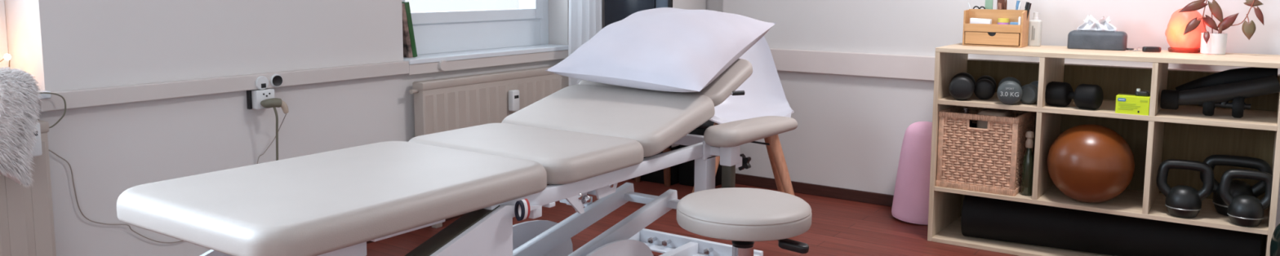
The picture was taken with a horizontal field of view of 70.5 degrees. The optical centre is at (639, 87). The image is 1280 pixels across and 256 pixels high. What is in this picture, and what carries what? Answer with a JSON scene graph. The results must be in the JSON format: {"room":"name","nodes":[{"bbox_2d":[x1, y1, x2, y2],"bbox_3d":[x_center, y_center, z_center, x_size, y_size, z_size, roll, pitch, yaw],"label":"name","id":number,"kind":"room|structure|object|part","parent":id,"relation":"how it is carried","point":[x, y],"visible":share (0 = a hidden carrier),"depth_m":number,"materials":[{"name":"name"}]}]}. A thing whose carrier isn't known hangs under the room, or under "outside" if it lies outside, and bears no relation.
{"room":"physiotherapy treatment room","nodes":[
{"label":"physiotherapy treatment room","id":0,"kind":"room"},
{"bbox_2d":[0,66,43,187],"bbox_3d":[-2.098,0.120,2.575,0.415,0.401,0.639,5,8,34],"label":"fleece","id":1,"kind":"object","parent":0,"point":[19,103],"visible":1,"depth_m":2.68},
{"bbox_2d":[4,0,604,255],"bbox_3d":[-1.995,-0.488,3.021,0.360,2.550,6.760,5,8,34],"label":"wall","id":2,"kind":"structure","parent":0,"point":[110,150],"depth_m":3.29,"materials":[{"name":"paint"}]},
{"bbox_2d":[0,0,51,99],"bbox_3d":[-2.649,-0.608,1.980,0.363,1.476,2.236,5,8,34],"label":"window","id":3,"kind":"structure","parent":2,"relation":"in","point":[3,34],"depth_m":3.01,"materials":[{"name":"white glass"}]},
{"bbox_2d":[0,53,11,66],"bbox_3d":[-2.132,-0.040,2.816,0.087,0.115,0.328,5,8,34],"label":"fairy lights","id":4,"kind":"object","parent":3,"relation":"on","point":[7,57],"visible":0.75,"depth_m":2.92,"materials":[{"name":"beige"}]},
{"bbox_3d":[-2.042,-0.099,2.926,0.021,0.022,0.021,5,8,34],"label":"bulb","id":5,"kind":"part","parent":4,"relation":"part of","materials":[{"name":"beige glass"}]},
{"bbox_3d":[-2.631,0.116,2.050,0.313,0.022,2.236,5,8,34],"label":"sill","id":6,"kind":"part","parent":3,"relation":"part of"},
{"bbox_2d":[35,92,66,128],"bbox_3d":[-1.866,0.071,2.853,0.013,0.115,0.108,5,8,34],"label":"cable","id":7,"kind":"object","parent":2,"relation":"hanging from","point":[62,97],"visible":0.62,"depth_m":2.88,"materials":[{"name":"grey plastic"}]},
{"bbox_2d":[48,150,183,243],"bbox_3d":[-1.694,0.452,3.236,0.004,0.594,0.741,5,8,34],"label":"cable","id":8,"kind":"object","parent":2,"relation":"attached to","point":[49,150],"visible":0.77,"depth_m":3.02,"materials":[{"name":"grey plastic"}]},
{"bbox_2d":[246,88,274,109],"bbox_3d":[-1.462,0.044,3.499,0.051,0.073,0.089,5,8,34],"label":"wall outlet","id":9,"kind":"object","parent":2,"relation":"attached to","point":[254,97],"visible":0.85,"depth_m":3.47,"materials":[{"name":"white plastic"}]},
{"bbox_2d":[257,97,288,164],"bbox_3d":[-1.428,0.380,3.523,0.101,0.688,0.116,5,8,34],"label":"power cord","id":10,"kind":"object","parent":9,"relation":"hanging from","point":[274,103],"visible":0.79,"depth_m":3.48,"materials":[{"name":"beige plastic"}]},
{"bbox_3d":[-1.405,0.394,3.522,0.020,0.661,0.028,-4,8,-31],"label":"cord","id":11,"kind":"part","parent":10,"relation":"part of","materials":[{"name":"grey plastic"}]},
{"bbox_2d":[255,75,268,89],"bbox_3d":[-1.449,-0.018,3.478,0.012,0.052,0.052,5,8,34],"label":"socket","id":12,"kind":"object","parent":2,"relation":"attached to","point":[261,82],"visible":1,"depth_m":3.47,"materials":[{"name":"white plastic"}]},
{"bbox_2d":[270,74,282,87],"bbox_3d":[-1.413,-0.027,3.529,0.011,0.051,0.051,5,8,34],"label":"socket","id":13,"kind":"object","parent":2,"relation":"attached to","point":[276,80],"visible":1,"depth_m":3.52,"materials":[{"name":"white plastic"}]},
{"bbox_2d":[36,49,568,111],"bbox_3d":[-1.010,-0.096,4.152,0.038,0.064,3.145,5,8,34],"label":"wall rail","id":14,"kind":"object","parent":2,"relation":"attached to","point":[91,97],"depth_m":3.43,"materials":[{"name":"paint"}]},
{"bbox_2d":[437,60,448,71],"bbox_3d":[-0.920,-0.103,4.234,0.016,0.051,0.051,5,8,34],"label":"cover","id":15,"kind":"object","parent":2,"relation":"attached to","point":[442,65],"visible":1,"depth_m":4.22,"materials":[{"name":"paint"}]},
{"bbox_2d":[366,184,548,244],"bbox_3d":[-1.858,0.763,3.044,0.014,0.060,6.520,5,8,34],"label":"baseboard","id":16,"kind":"structure","parent":2,"relation":"attached to","point":[460,215],"depth_m":4.39,"materials":[{"name":"brown wood"}]},
{"bbox_2d":[401,0,568,64],"bbox_3d":[-0.801,-0.899,4.538,0.251,1.476,1.172,5,8,34],"label":"window","id":17,"kind":"structure","parent":2,"relation":"in","point":[452,35],"depth_m":4.64,"materials":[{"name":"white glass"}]},
{"bbox_2d":[401,1,417,57],"bbox_3d":[-1.094,-0.266,4.191,0.080,0.263,0.093,5,8,34],"label":"book","id":18,"kind":"object","parent":17,"relation":"on","point":[408,37],"visible":0.44,"depth_m":4.17,"materials":[{"name":"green paper"}]},
{"bbox_3d":[-0.860,-0.958,4.572,0.067,1.247,1.046,5,8,34],"label":"sash","id":19,"kind":"part","parent":17,"relation":"part of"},
{"bbox_3d":[-0.783,-0.175,4.608,0.201,0.022,1.172,5,8,34],"label":"sill","id":20,"kind":"part","parent":17,"relation":"part of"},
{"bbox_2d":[409,66,568,228],"bbox_3d":[-0.680,0.268,4.590,0.133,0.694,1.208,5,8,34],"label":"radiator","id":21,"kind":"object","parent":2,"relation":"attached to","point":[450,104],"visible":0.41,"depth_m":4.36,"materials":[{"name":"metal"}]},
{"bbox_3d":[-0.673,0.214,4.601,0.064,0.560,1.164,5,8,34],"label":"panel","id":22,"kind":"part","parent":21,"relation":"part of","materials":[{"name":"metal"}]},
{"bbox_2d":[366,178,1018,255],"bbox_3d":[0.484,1.018,1.468,5.920,0.060,6.760,5,8,34],"label":"floor","id":23,"kind":"structure","parent":0,"point":[838,227],"depth_m":4.19,"materials":[{"name":"brown wood"}]},
{"bbox_2d":[0,120,56,255],"bbox_3d":[-2.293,0.523,2.264,0.140,0.715,1.503,5,8,34],"label":"radiator","id":24,"kind":"object","parent":23,"relation":"on","point":[27,228],"visible":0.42,"depth_m":2.79,"materials":[{"name":"metal"}]},
{"bbox_2d":[116,58,797,255],"bbox_3d":[-0.315,0.397,2.770,0.780,0.865,2.135,5,8,34],"label":"table","id":25,"kind":"object","parent":23,"relation":"on","point":[583,139],"visible":0.94,"depth_m":2.45,"materials":[{"name":"beige leather"}]},
{"bbox_3d":[-0.960,0.465,2.480,0.015,0.392,0.675,5,8,34],"label":"lift plate","id":26,"kind":"part","parent":25,"relation":"part of","materials":[{"name":"white metal"}]},
{"bbox_2d":[116,141,546,255],"bbox_3d":[-0.728,0.249,2.259,0.657,0.074,0.858,5,8,34],"label":"cushion","id":27,"kind":"object","parent":25,"relation":"on","point":[317,204],"depth_m":2.06,"materials":[{"name":"beige leather"}]},
{"bbox_3d":[-0.666,0.349,1.960,0.060,0.054,0.140,5,8,34],"label":"leg frame","id":28,"kind":"part","parent":25,"relation":"part of","materials":[{"name":"white metal"}]},
{"bbox_3d":[-0.540,0.318,2.082,0.045,0.020,0.210,5,8,34],"label":"leg frame","id":29,"kind":"part","parent":25,"relation":"part of","materials":[{"name":"white metal"}]},
{"bbox_3d":[-0.454,0.508,2.132,0.015,0.392,0.675,5,8,34],"label":"lift plate","id":30,"kind":"part","parent":25,"relation":"part of","materials":[{"name":"white metal"}]},
{"bbox_2d":[408,123,643,184],"bbox_3d":[-0.357,0.189,2.792,0.657,0.072,0.447,5,8,34],"label":"seat cushion","id":31,"kind":"object","parent":25,"relation":"on","point":[569,154],"depth_m":2.69,"materials":[{"name":"white leather"}]},
{"bbox_3d":[-0.434,0.611,3.198,0.012,0.260,0.620,5,8,34],"label":"plate","id":32,"kind":"part","parent":25,"relation":"part of","materials":[{"name":"white metal"}]},
{"bbox_3d":[-0.270,0.233,2.915,0.622,0.066,1.215,5,8,34],"label":"frame","id":33,"kind":"part","parent":25,"relation":"part of","materials":[{"name":"white metal"}]},
{"bbox_2d":[501,84,715,157],"bbox_3d":[-0.114,0.102,3.135,0.657,0.158,0.457,5,8,34],"label":"cushion","id":34,"kind":"object","parent":25,"relation":"on","point":[656,120],"depth_m":3.05,"materials":[{"name":"beige leather"}]},
{"bbox_3d":[-0.101,0.637,2.908,0.012,0.278,0.540,5,8,34],"label":"plate","id":35,"kind":"part","parent":25,"relation":"part of","materials":[{"name":"white metal"}]},
{"bbox_2d":[545,7,777,92],"bbox_3d":[0.121,-0.159,3.452,0.680,0.275,0.700,5,8,34],"label":"pillow","id":36,"kind":"object","parent":25,"relation":"on","point":[664,49],"visible":1,"depth_m":3.27,"materials":[{"name":"white fabric"}]},
{"bbox_2d":[577,58,752,106],"bbox_3d":[0.088,-0.034,3.418,0.632,0.155,0.335,5,8,34],"label":"cushion","id":37,"kind":"object","parent":25,"relation":"on","point":[726,84],"depth_m":3.24,"materials":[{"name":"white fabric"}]},
{"bbox_3d":[-0.303,0.735,2.953,0.610,0.060,1.885,5,8,34],"label":"frame","id":38,"kind":"part","parent":25,"relation":"part of","materials":[{"name":"white metal"}]},
{"bbox_3d":[0.224,0.359,3.144,0.050,0.257,0.063,5,8,34],"label":"post","id":39,"kind":"part","parent":25,"relation":"part of","materials":[{"name":"white metal"}]},
{"bbox_3d":[0.353,0.263,3.168,0.055,0.057,0.046,5,8,34],"label":"clamp knob","id":40,"kind":"part","parent":25,"relation":"part of","materials":[{"name":"black plastic"}]},
{"bbox_2d":[604,0,706,186],"bbox_3d":[0.085,-0.465,5.275,0.460,2.001,0.416,5,8,34],"label":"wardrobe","id":41,"kind":"object","parent":23,"relation":"on","point":[615,11],"visible":0.23,"depth_m":5.17,"materials":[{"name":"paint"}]},
{"bbox_3d":[-0.058,-0.563,5.154,0.348,1.780,0.019,5,8,34],"label":"door","id":42,"kind":"part","parent":41,"relation":"part of","materials":[{"name":"blue paint"}]},
{"bbox_3d":[-0.017,0.434,5.242,0.054,0.222,0.051,5,8,34],"label":"leg","id":43,"kind":"part","parent":41,"relation":"part of","materials":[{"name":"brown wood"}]},
{"bbox_3d":[0.152,0.448,5.126,0.054,0.222,0.051,5,8,34],"label":"leg","id":44,"kind":"part","parent":41,"relation":"part of","materials":[{"name":"brown wood"}]},
{"bbox_2d":[679,120,721,186],"bbox_3d":[0.360,0.367,5.175,0.213,0.370,0.214,5,8,34],"label":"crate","id":45,"kind":"object","parent":23,"relation":"on","point":[686,170],"visible":0.12,"depth_m":5.12,"materials":[{"name":"black plastic"}]},
{"bbox_3d":[0.361,0.198,5.155,0.213,0.029,0.214,5,8,34],"label":"lid","id":46,"kind":"part","parent":45,"relation":"part of","materials":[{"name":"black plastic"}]},
{"bbox_2d":[692,35,795,195],"bbox_3d":[0.524,0.176,4.549,0.513,0.912,0.556,0,7,1],"label":"shell chair","id":47,"kind":"object","parent":23,"relation":"on","point":[764,95],"visible":0.33,"depth_m":4.70,"materials":[{"name":"white plastic"}]},
{"bbox_3d":[0.345,0.429,4.392,0.053,0.443,0.228,6,9,39],"label":"leg","id":48,"kind":"part","parent":47,"relation":"part of","materials":[{"name":"brown wood"}]},
{"bbox_3d":[0.523,0.232,4.538,0.277,0.079,0.248,0,7,1],"label":"under frame","id":49,"kind":"part","parent":47,"relation":"part of","materials":[{"name":"white leather"}]},
{"bbox_3d":[0.700,0.392,4.726,0.053,0.443,0.228,6,9,39],"label":"leg","id":50,"kind":"part","parent":47,"relation":"part of","materials":[{"name":"brown wood"}]},
{"bbox_3d":[0.696,0.431,4.388,0.053,0.443,0.228,-5,8,-37],"label":"leg","id":51,"kind":"part","parent":47,"relation":"part of","materials":[{"name":"brown wood"}]},
{"bbox_2d":[676,187,812,255],"bbox_3d":[0.269,0.579,2.568,0.541,0.553,0.566,5,8,34],"label":"stool","id":52,"kind":"object","parent":23,"relation":"on","point":[742,216],"visible":1,"depth_m":2.41,"materials":[{"name":"beige leather"}]},
{"bbox_3d":[0.288,0.412,2.533,0.200,0.064,0.200,5,8,34],"label":"seat plate","id":53,"kind":"part","parent":52,"relation":"part of","materials":[{"name":"black plastic"}]},
{"bbox_2d":[891,121,932,225],"bbox_3d":[1.362,0.404,4.409,0.253,0.484,0.246,5,8,34],"label":"roll","id":54,"kind":"object","parent":23,"relation":"on","point":[910,204],"visible":0.7,"depth_m":4.32,"materials":[{"name":"pink plastic"}]},
{"bbox_2d":[927,42,1279,255],"bbox_3d":[1.942,0.279,3.850,1.264,0.868,0.461,5,8,34],"label":"shelf unit","id":55,"kind":"object","parent":23,"relation":"on","point":[1184,133],"visible":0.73,"depth_m":3.82,"materials":[{"name":"brown wood"}]},
{"bbox_3d":[1.430,0.245,4.202,0.020,0.848,0.461,5,8,34],"label":"panel","id":56,"kind":"part","parent":55,"relation":"part of","materials":[{"name":"brown wood"}]},
{"bbox_2d":[948,72,975,100],"bbox_3d":[1.435,-0.006,4.036,0.106,0.106,0.222,3,7,21],"label":"dumbbell","id":57,"kind":"object","parent":55,"relation":"on","point":[962,86],"visible":0.99,"depth_m":3.94,"materials":[{"name":"plastic"}]},
{"bbox_2d":[973,75,996,99],"bbox_3d":[1.549,-0.001,4.067,0.090,0.090,0.222,3,7,22],"label":"dumbbell","id":58,"kind":"object","parent":55,"relation":"on","point":[984,86],"visible":1,"depth_m":3.97,"materials":[{"name":"plastic"}]},
{"bbox_2d":[935,105,1035,195],"bbox_3d":[1.555,0.267,4.070,0.336,0.336,0.357,5,8,34],"label":"wicker basket","id":59,"kind":"object","parent":55,"relation":"on","point":[990,162],"visible":0.88,"depth_m":3.93,"materials":[{"name":"brown wicker"}]},
{"bbox_3d":[1.335,0.272,4.022,0.024,0.324,0.018,5,8,34],"label":"corner post","id":60,"kind":"part","parent":59,"relation":"part of","materials":[{"name":"wicker"}]},
{"bbox_2d":[957,107,972,132],"bbox_3d":[1.444,0.253,4.041,0.060,0.330,0.060,5,8,34],"label":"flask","id":61,"kind":"object","parent":59,"relation":"in","point":[965,110],"visible":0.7,"depth_m":4.01,"materials":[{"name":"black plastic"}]},
{"bbox_2d":[977,108,1010,135],"bbox_3d":[1.556,0.185,3.992,0.120,0.177,0.140,5,8,34],"label":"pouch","id":62,"kind":"object","parent":59,"relation":"in","point":[992,112],"visible":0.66,"depth_m":3.95,"materials":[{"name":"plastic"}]},
{"bbox_3d":[1.588,0.293,3.849,0.024,0.324,0.018,5,8,34],"label":"corner post","id":63,"kind":"part","parent":59,"relation":"part of","materials":[{"name":"wicker"}]},
{"bbox_3d":[1.775,0.263,4.119,0.024,0.324,0.018,5,8,34],"label":"corner post","id":64,"kind":"part","parent":59,"relation":"part of","materials":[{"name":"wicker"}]},
{"bbox_2d":[962,8,1029,48],"bbox_3d":[1.604,-0.270,4.089,0.254,0.164,0.132,5,8,34],"label":"desk organizer","id":65,"kind":"object","parent":55,"relation":"on","point":[994,34],"visible":0.98,"depth_m":4.05,"materials":[{"name":"brown wood"}]},
{"bbox_2d":[969,17,991,24],"bbox_3d":[1.538,-0.294,4.090,0.088,0.037,0.034,5,8,34],"label":"pad","id":66,"kind":"object","parent":65,"relation":"in","point":[972,20],"visible":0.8,"depth_m":4.08,"materials":[{"name":"white paper"}]},
{"bbox_2d":[984,0,993,9],"bbox_3d":[1.593,-0.308,4.146,0.033,0.209,0.010,5,8,34],"label":"card","id":67,"kind":"object","parent":65,"relation":"in","point":[988,3],"visible":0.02,"depth_m":4.13,"materials":[{"name":"green paper"}]},
{"bbox_3d":[1.583,-0.221,4.063,0.230,0.053,0.057,5,8,34],"label":"drawer","id":68,"kind":"part","parent":65,"relation":"part of","materials":[{"name":"brown wood"}]},
{"bbox_2d":[996,0,1004,9],"bbox_3d":[1.639,-0.303,4.126,0.033,0.204,0.005,5,8,34],"label":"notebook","id":69,"kind":"object","parent":65,"relation":"in","point":[1002,2],"visible":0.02,"depth_m":4.11,"materials":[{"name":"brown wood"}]},
{"bbox_2d":[1009,22,1017,25],"bbox_3d":[1.658,-0.277,4.010,0.038,0.024,0.032,5,8,34],"label":"eraser","id":70,"kind":"object","parent":65,"relation":"in","point":[1011,23],"visible":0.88,"depth_m":4.00,"materials":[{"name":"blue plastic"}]},
{"bbox_2d":[1015,0,1020,9],"bbox_3d":[1.688,-0.293,4.078,0.032,0.197,0.014,5,8,34],"label":"pen","id":71,"kind":"object","parent":65,"relation":"in","point":[1017,2],"visible":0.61,"depth_m":4.06,"materials":[{"name":"blue plastic"}]},
{"bbox_2d":[1017,17,1021,25],"bbox_3d":[1.669,-0.286,3.984,0.012,0.050,0.012,5,8,34],"label":"stick","id":72,"kind":"object","parent":65,"relation":"in","point":[1020,18],"visible":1,"depth_m":3.98,"materials":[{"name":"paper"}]},
{"bbox_2d":[1024,2,1029,10],"bbox_3d":[1.717,-0.288,4.058,0.042,0.192,0.014,5,8,34],"label":"pen","id":73,"kind":"object","parent":65,"relation":"in","point":[1027,3],"visible":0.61,"depth_m":4.04,"materials":[{"name":"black plastic"}]},
{"bbox_2d":[1026,3,1031,19],"bbox_3d":[1.716,-0.283,4.035,0.043,0.187,0.012,5,8,34],"label":"pen","id":74,"kind":"object","parent":65,"relation":"in","point":[1029,4],"visible":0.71,"depth_m":4.02,"materials":[{"name":"black plastic"}]},
{"bbox_3d":[1.618,-0.279,4.038,0.048,0.022,0.048,5,8,34],"label":"tape roll","id":75,"kind":"object","parent":65,"relation":"in","visible":0},
{"bbox_2d":[997,17,1008,22],"bbox_3d":[1.618,-0.299,4.036,0.047,0.018,0.047,5,8,34],"label":"tape roll","id":76,"kind":"object","parent":75,"relation":"on","point":[999,20],"visible":1,"depth_m":4.02,"materials":[{"name":"yellow plastic"}]},
{"bbox_2d":[996,76,1022,105],"bbox_3d":[1.592,0.013,3.904,0.100,0.100,0.223,3,7,22],"label":"dumbbell","id":77,"kind":"object","parent":55,"relation":"on","point":[1009,92],"visible":1,"depth_m":3.81,"materials":[{"name":"grey plastic"}]},
{"bbox_2d":[1020,130,1034,195],"bbox_3d":[1.656,0.321,3.865,0.048,0.277,0.048,5,8,34],"label":"glass bottle","id":78,"kind":"object","parent":55,"relation":"on","point":[1027,175],"visible":0.97,"depth_m":3.85,"materials":[{"name":"green glass"}]},
{"bbox_2d":[1020,80,1038,104],"bbox_3d":[1.698,0.020,3.915,0.084,0.084,0.222,5,8,34],"label":"dumbbell","id":79,"kind":"object","parent":55,"relation":"on","point":[1029,95],"visible":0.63,"depth_m":3.83,"materials":[{"name":"grey plastic"}]},
{"bbox_2d":[1027,12,1042,46],"bbox_3d":[1.780,-0.263,4.082,0.052,0.152,0.044,5,8,34],"label":"lotion bottle","id":80,"kind":"object","parent":55,"relation":"on","point":[1035,26],"visible":1,"depth_m":4.07,"materials":[{"name":"plastic"}]},
{"bbox_2d":[1031,26,1035,39],"bbox_3d":[1.765,-0.246,4.068,0.013,0.062,0.002,5,8,34],"label":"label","id":81,"kind":"object","parent":80,"relation":"attached to","point":[1033,28],"depth_m":4.07,"materials":[{"name":"white paper"}]},
{"bbox_2d":[1044,81,1103,110],"bbox_3d":[1.788,0.032,3.740,0.102,0.102,0.208,-6,9,-43],"label":"dumbbell","id":82,"kind":"object","parent":55,"relation":"on","point":[1086,96],"visible":1,"depth_m":3.70,"materials":[{"name":"black rubber"}]},
{"bbox_3d":[1.788,0.032,3.740,0.032,0.031,0.110,-6,9,-43],"label":"handle","id":83,"kind":"part","parent":82,"relation":"part of","materials":[{"name":"black metal"}]},
{"bbox_2d":[1047,124,1134,203],"bbox_3d":[1.858,0.313,3.741,0.324,0.324,0.324,5,8,34],"label":"exercise ball","id":84,"kind":"object","parent":55,"relation":"on","point":[1089,163],"visible":1,"depth_m":3.63,"materials":[{"name":"orange rubber"}]},
{"bbox_2d":[1066,30,1127,50],"bbox_3d":[1.976,-0.206,3.918,0.226,0.080,0.110,4,8,30],"label":"tissue box","id":85,"kind":"object","parent":55,"relation":"on","point":[1077,39],"visible":1,"depth_m":3.87,"materials":[{"name":"grey fabric"}]},
{"bbox_2d":[1076,14,1097,31],"bbox_3d":[1.954,-0.282,3.938,0.094,0.070,0.043,5,8,34],"label":"tissue","id":86,"kind":"object","parent":85,"relation":"on","point":[1090,23],"visible":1,"depth_m":3.93,"materials":[{"name":"white paper"}]},
{"bbox_2d":[1096,16,1116,31],"bbox_3d":[2.007,-0.275,3.901,0.088,0.066,0.042,5,8,34],"label":"tissue","id":87,"kind":"object","parent":85,"relation":"in","point":[1102,24],"visible":1,"depth_m":3.90,"materials":[{"name":"white paper"}]},
{"bbox_2d":[960,195,1262,255],"bbox_3d":[1.945,0.600,3.823,1.102,0.200,0.200,4,8,28],"label":"rolled mat","id":88,"kind":"object","parent":55,"relation":"on","point":[985,218],"visible":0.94,"depth_m":3.76,"materials":[{"name":"black rubber"}]},
{"bbox_2d":[1115,93,1150,115],"bbox_3d":[1.951,0.067,3.585,0.116,0.070,0.074,5,8,34],"label":"box","id":89,"kind":"object","parent":55,"relation":"on","point":[1125,104],"visible":0.92,"depth_m":3.56,"materials":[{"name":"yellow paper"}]},
{"bbox_2d":[1118,100,1147,110],"bbox_3d":[1.933,0.067,3.554,0.100,0.042,0.001,5,8,34],"label":"print","id":90,"kind":"object","parent":89,"relation":"attached to","point":[1122,104],"depth_m":3.55},
{"bbox_2d":[1134,88,1150,96],"bbox_3d":[1.984,0.018,3.580,0.050,0.030,0.045,5,8,34],"label":"gadget","id":91,"kind":"object","parent":89,"relation":"on","point":[1138,93],"visible":1,"depth_m":3.56,"materials":[{"name":"black plastic"}]},
{"bbox_2d":[1125,46,1160,52],"bbox_3d":[2.105,-0.163,3.789,0.054,0.022,0.128,-5,9,-39],"label":"bunch","id":92,"kind":"object","parent":55,"relation":"on","point":[1145,49],"visible":1,"depth_m":3.75,"materials":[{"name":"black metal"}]},
{"bbox_2d":[1155,159,1214,218],"bbox_3d":[2.119,0.391,3.528,0.168,0.221,0.123,0,7,-1],"label":"kettlebell","id":93,"kind":"object","parent":55,"relation":"on","point":[1181,201],"visible":1,"depth_m":3.50,"materials":[{"name":"black metal"}]},
{"bbox_3d":[2.119,0.358,3.524,0.193,0.152,0.037,5,8,32],"label":"handle","id":94,"kind":"part","parent":93,"relation":"part of","materials":[{"name":"black metal"}]},
{"bbox_2d":[1164,8,1205,53],"bbox_3d":[2.264,-0.240,3.764,0.145,0.185,0.144,5,8,34],"label":"salt lamp","id":95,"kind":"object","parent":55,"relation":"on","point":[1189,42],"visible":0.75,"depth_m":3.72,"materials":[{"name":"orange stone"}]},
{"bbox_2d":[1160,66,1279,118],"bbox_3d":[2.250,0.011,3.528,0.397,0.198,0.159,3,7,25],"label":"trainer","id":96,"kind":"object","parent":55,"relation":"on","point":[1211,91],"visible":0.98,"depth_m":3.49,"materials":[{"name":"plastic"}]},
{"bbox_3d":[2.297,-0.026,3.557,0.332,0.131,0.086,5,8,34],"label":"padded arm","id":97,"kind":"part","parent":96,"relation":"part of","materials":[{"name":"black rubber"}]},
{"bbox_2d":[1178,0,1263,54],"bbox_3d":[2.329,-0.277,3.635,0.290,0.289,0.120,5,8,34],"label":"potted plant","id":98,"kind":"object","parent":55,"relation":"on","point":[1211,43],"visible":1,"depth_m":3.64,"materials":[{"name":"red plant"}]},
{"bbox_3d":[2.293,-0.291,3.669,0.026,0.195,0.014,5,8,34],"label":"stem","id":99,"kind":"part","parent":98,"relation":"part of","materials":[{"name":"brown plant"}]},
{"bbox_3d":[2.321,-0.178,3.669,0.091,0.085,0.091,5,8,34],"label":"pot","id":100,"kind":"part","parent":98,"relation":"part of","materials":[{"name":"white ceramic"}]},
{"bbox_3d":[2.382,-0.276,3.622,0.121,0.177,0.014,5,8,34],"label":"stem","id":101,"kind":"part","parent":98,"relation":"part of","materials":[{"name":"brown plant"}]},
{"bbox_2d":[1200,155,1272,216],"bbox_3d":[2.330,0.383,3.549,0.141,0.234,0.214,-3,7,-27],"label":"kettlebell","id":102,"kind":"object","parent":55,"relation":"on","point":[1237,187],"visible":0.59,"depth_m":3.52,"materials":[{"name":"black metal"}]},
{"bbox_3d":[2.330,0.344,3.545,0.239,0.156,0.043,5,8,33],"label":"handle","id":103,"kind":"part","parent":102,"relation":"part of","materials":[{"name":"black metal"}]},
{"bbox_2d":[1218,168,1272,226],"bbox_3d":[2.279,0.412,3.404,0.116,0.209,0.154,-3,7,-25],"label":"kettlebell","id":104,"kind":"object","parent":55,"relation":"on","point":[1244,211],"visible":0.96,"depth_m":3.38,"materials":[{"name":"black metal"}]},
{"bbox_3d":[2.454,0.332,3.500,0.020,0.848,0.461,5,8,34],"label":"panel","id":105,"kind":"part","parent":55,"relation":"part of","materials":[{"name":"brown wood"}]},
{"bbox_2d":[1270,223,1279,255],"bbox_3d":[2.270,0.624,3.092,0.207,0.366,0.207,5,8,34],"label":"floor vase","id":106,"kind":"object","parent":23,"relation":"on","point":[1275,241],"visible":1,"depth_m":3.10,"materials":[{"name":"green ceramic"}]},
{"bbox_2d":[706,0,1279,228],"bbox_3d":[2.393,-0.577,3.947,5.800,2.550,0.240,5,8,34],"label":"wall","id":107,"kind":"structure","parent":0,"point":[849,134],"depth_m":4.68,"materials":[{"name":"paint"}]},
{"bbox_2d":[735,173,893,206],"bbox_3d":[2.582,0.694,3.804,5.150,0.060,0.014,5,8,34],"label":"baseboard","id":108,"kind":"structure","parent":107,"relation":"attached to","point":[882,199],"depth_m":4.89,"materials":[{"name":"brown wood"}]},
{"bbox_2d":[769,48,1279,80],"bbox_3d":[2.005,-0.047,4.112,3.750,0.119,0.030,5,8,34],"label":"wall rail","id":109,"kind":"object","parent":107,"relation":"attached to","point":[851,64],"depth_m":4.68,"materials":[{"name":"paint"}]},
{"bbox_3d":[0.388,-1.593,1.237,6.180,0.080,6.760,5,8,34],"label":"ceiling","id":110,"kind":"structure","parent":0,"visible":0},
{"bbox_3d":[-0.567,-1.893,4.309,0.025,0.047,1.550,5,8,34],"label":"curtain rod","id":111,"kind":"object","parent":110,"relation":"attached to","visible":0},
{"bbox_2d":[568,0,601,86],"bbox_3d":[-0.282,-0.881,4.850,0.064,2.120,0.279,5,8,34],"label":"curtain","id":112,"kind":"object","parent":111,"relation":"hanging from","point":[584,15],"visible":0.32,"depth_m":4.87,"materials":[{"name":"white fabric"}]}
]}

